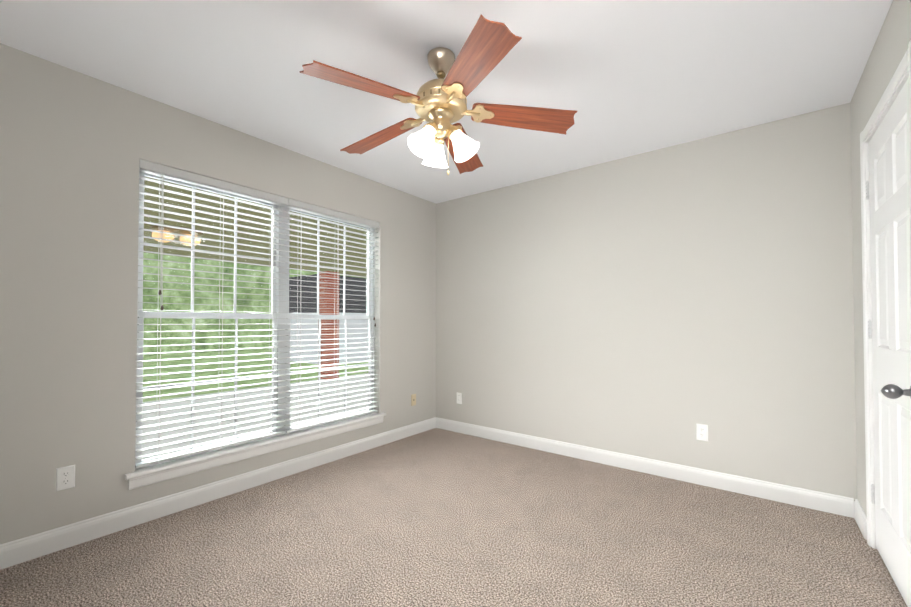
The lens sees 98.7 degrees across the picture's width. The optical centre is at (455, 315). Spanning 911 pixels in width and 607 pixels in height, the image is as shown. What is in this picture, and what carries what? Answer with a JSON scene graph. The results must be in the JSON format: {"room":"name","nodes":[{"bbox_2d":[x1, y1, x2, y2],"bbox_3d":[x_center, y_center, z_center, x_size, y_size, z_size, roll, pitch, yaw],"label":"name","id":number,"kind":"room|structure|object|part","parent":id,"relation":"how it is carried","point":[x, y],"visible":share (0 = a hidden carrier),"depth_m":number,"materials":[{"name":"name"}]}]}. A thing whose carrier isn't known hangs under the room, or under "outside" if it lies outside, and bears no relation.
{"room":"empty bedroom","nodes":[
{"label":"empty bedroom","id":0,"kind":"room"},
{"bbox_2d":[0,43,435,544],"bbox_3d":[-1.398,-0.035,2.858,0.140,2.440,3.967,-1,-1,38],"label":"wall","id":1,"kind":"structure","parent":0,"point":[75,147],"depth_m":2.09,"materials":[{"name":"grey paint"}]},
{"bbox_2d":[56,465,74,490],"bbox_3d":[-1.972,0.820,1.981,0.008,0.115,0.070,-1,-1,38],"label":"electrical outlet","id":2,"kind":"object","parent":1,"relation":"attached to","point":[65,477],"visible":1,"depth_m":1.98,"materials":[{"name":"white plastic"}]},
{"bbox_2d":[0,417,435,569],"bbox_3d":[-1.336,1.129,2.790,0.015,0.110,3.687,-1,-1,38],"label":"baseboard","id":3,"kind":"structure","parent":1,"relation":"attached to","point":[21,550],"depth_m":2.34,"materials":[{"name":"white wood"}]},
{"bbox_2d":[135,169,374,463],"bbox_3d":[-1.334,0.015,2.993,0.065,1.805,1.800,-1,-1,38],"label":"window","id":4,"kind":"structure","parent":1,"relation":"in","point":[278,307],"depth_m":2.93,"materials":[{"name":"white plastic"}]},
{"bbox_2d":[135,159,378,468],"bbox_3d":[-1.276,-0.004,2.949,0.066,1.765,1.792,-1,-1,38],"label":"window blinds","id":5,"kind":"object","parent":4,"relation":"attached to","point":[155,169],"visible":0.94,"depth_m":2.70,"materials":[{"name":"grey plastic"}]},
{"bbox_2d":[125,412,385,489],"bbox_3d":[-1.267,0.935,2.925,0.115,0.090,1.890,-1,-1,38],"label":"window sill","id":6,"kind":"structure","parent":1,"relation":"attached to","point":[151,474],"depth_m":2.63,"materials":[{"name":"white wood"}]},
{"bbox_2d":[411,394,415,405],"bbox_3d":[-0.424,0.854,3.982,0.007,0.115,0.070,-1,-1,38],"label":"jack","id":7,"kind":"object","parent":1,"relation":"attached to","point":[413,399],"visible":1,"depth_m":3.98,"materials":[{"name":"beige plastic"}]},
{"bbox_2d":[0,0,892,203],"bbox_3d":[-0.066,-1.322,1.850,3.508,0.100,3.967,-1,-1,38],"label":"ceiling","id":8,"kind":"structure","parent":0,"point":[625,78],"depth_m":1.98,"materials":[{"name":"white paint"}]},
{"bbox_2d":[300,14,576,174],"bbox_3d":[-0.103,-0.977,1.929,1.247,0.588,1.274,-1,-1,38],"label":"ceiling fan","id":9,"kind":"object","parent":8,"relation":"hanging from","point":[440,103],"visible":1,"depth_m":1.86,"materials":[{"name":"brown wood"}]},
{"bbox_2d":[0,428,906,606],"bbox_3d":[-0.066,1.217,1.806,3.508,0.100,3.967,-1,-1,38],"label":"floor carpet","id":10,"kind":"object","parent":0,"point":[436,517],"visible":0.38,"depth_m":1.99,"materials":[{"name":"beige carpet"}]},
{"bbox_2d":[436,103,856,500],"bbox_3d":[1.105,-0.027,3.341,3.228,2.440,0.140,-1,-1,38],"label":"wall","id":11,"kind":"structure","parent":0,"point":[658,304],"depth_m":2.86,"materials":[{"name":"grey paint"}]},
{"bbox_2d":[457,392,461,403],"bbox_3d":[0.036,0.854,4.059,0.070,0.115,0.008,-1,-1,38],"label":"electrical outlet","id":12,"kind":"object","parent":11,"relation":"attached to","point":[459,398],"visible":1,"depth_m":4.05,"materials":[{"name":"white plastic"}]},
{"bbox_2d":[436,417,863,524],"bbox_3d":[1.069,1.137,3.251,3.198,0.110,0.015,-1,-1,38],"label":"baseboard","id":13,"kind":"structure","parent":11,"relation":"attached to","point":[816,500],"depth_m":2.81,"materials":[{"name":"white wood"}]},
{"bbox_2d":[696,423,707,440],"bbox_3d":[1.732,0.818,2.748,0.070,0.115,0.008,-1,-1,38],"label":"electrical outlet","id":14,"kind":"object","parent":11,"relation":"attached to","point":[702,432],"visible":1,"depth_m":2.75,"materials":[{"name":"white plastic"}]},
{"bbox_2d":[850,0,910,515],"bbox_3d":[1.266,-0.070,0.798,0.140,2.440,3.967,-1,-1,38],"label":"wall","id":15,"kind":"structure","parent":0,"point":[889,50],"depth_m":2.11,"materials":[{"name":"grey paint"}]},
{"bbox_2d":[860,40,910,548],"bbox_3d":[1.920,0.101,1.650,0.152,2.127,0.904,-1,-1,38],"label":"door frame","id":16,"kind":"structure","parent":15,"relation":"attached to","point":[900,77],"depth_m":1.99,"materials":[{"name":"white wood"}]},
{"bbox_2d":[866,78,910,606],"bbox_3d":[1.862,0.132,1.708,0.125,2.042,0.780,-1,-1,38],"label":"door","id":17,"kind":"structure","parent":15,"relation":"in","point":[891,391],"depth_m":1.67,"materials":[{"name":"white wood"}]},
{"bbox_3d":[2.110,0.126,1.994,0.011,1.638,0.025,-1,-1,38],"label":"door hinges","id":18,"kind":"part","parent":17,"relation":"part of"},
{"label":"outside","id":19,"kind":"structure","parent":0,"visible":0},
{"bbox_2d":[143,253,360,355],"bbox_3d":[-3.583,-3.016,11.575,18.200,9.300,38.000,-1,-1,38],"label":"trees","id":20,"kind":"object","parent":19,"point":[156,304],"depth_m":16.81,"materials":[{"name":"green plant"}]},
{"bbox_2d":[142,373,367,458],"bbox_3d":[-1.757,1.419,6.293,4.660,0.150,20.000,-1,-1,38],"label":"floor","id":21,"kind":"structure","parent":19,"point":[174,418],"depth_m":5.51,"materials":[{"name":"concrete"}]},
{"bbox_2d":[318,271,338,379],"bbox_3d":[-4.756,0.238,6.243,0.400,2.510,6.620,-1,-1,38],"label":"porch column","id":22,"kind":"structure","parent":21,"relation":"on","point":[322,296],"depth_m":8.61,"materials":[{"name":"brick"}]},
{"bbox_2d":[143,176,366,277],"bbox_3d":[-1.836,-1.145,6.398,4.860,0.260,20.000,-1,-1,38],"label":"porch ceiling","id":23,"kind":"structure","parent":22,"relation":"on","point":[201,228],"depth_m":5.70,"materials":[{"name":"paint"}]},
{"bbox_2d":[150,225,202,245],"bbox_3d":[-3.874,-1.096,5.445,0.620,0.190,0.620,-1,-1,38],"label":"ceiling light","id":24,"kind":"object","parent":23,"relation":"attached to","point":[168,229],"depth_m":5.30,"materials":[{"name":"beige glass"}]},
{"bbox_2d":[143,349,367,401],"bbox_3d":[-6.194,1.598,13.515,11.200,0.140,34.000,-1,-1,38],"label":"ground","id":25,"kind":"structure","parent":19,"point":[185,375],"depth_m":10.61,"materials":[{"name":"green plant"}]},
{"bbox_2d":[270,274,367,363],"bbox_3d":[-4.435,0.206,13.443,3.500,2.920,2.200,-1,-1,38],"label":"neighbouring house","id":26,"kind":"structure","parent":25,"relation":"on","point":[314,324],"depth_m":12.54,"materials":[{"name":"white"}]}
]}

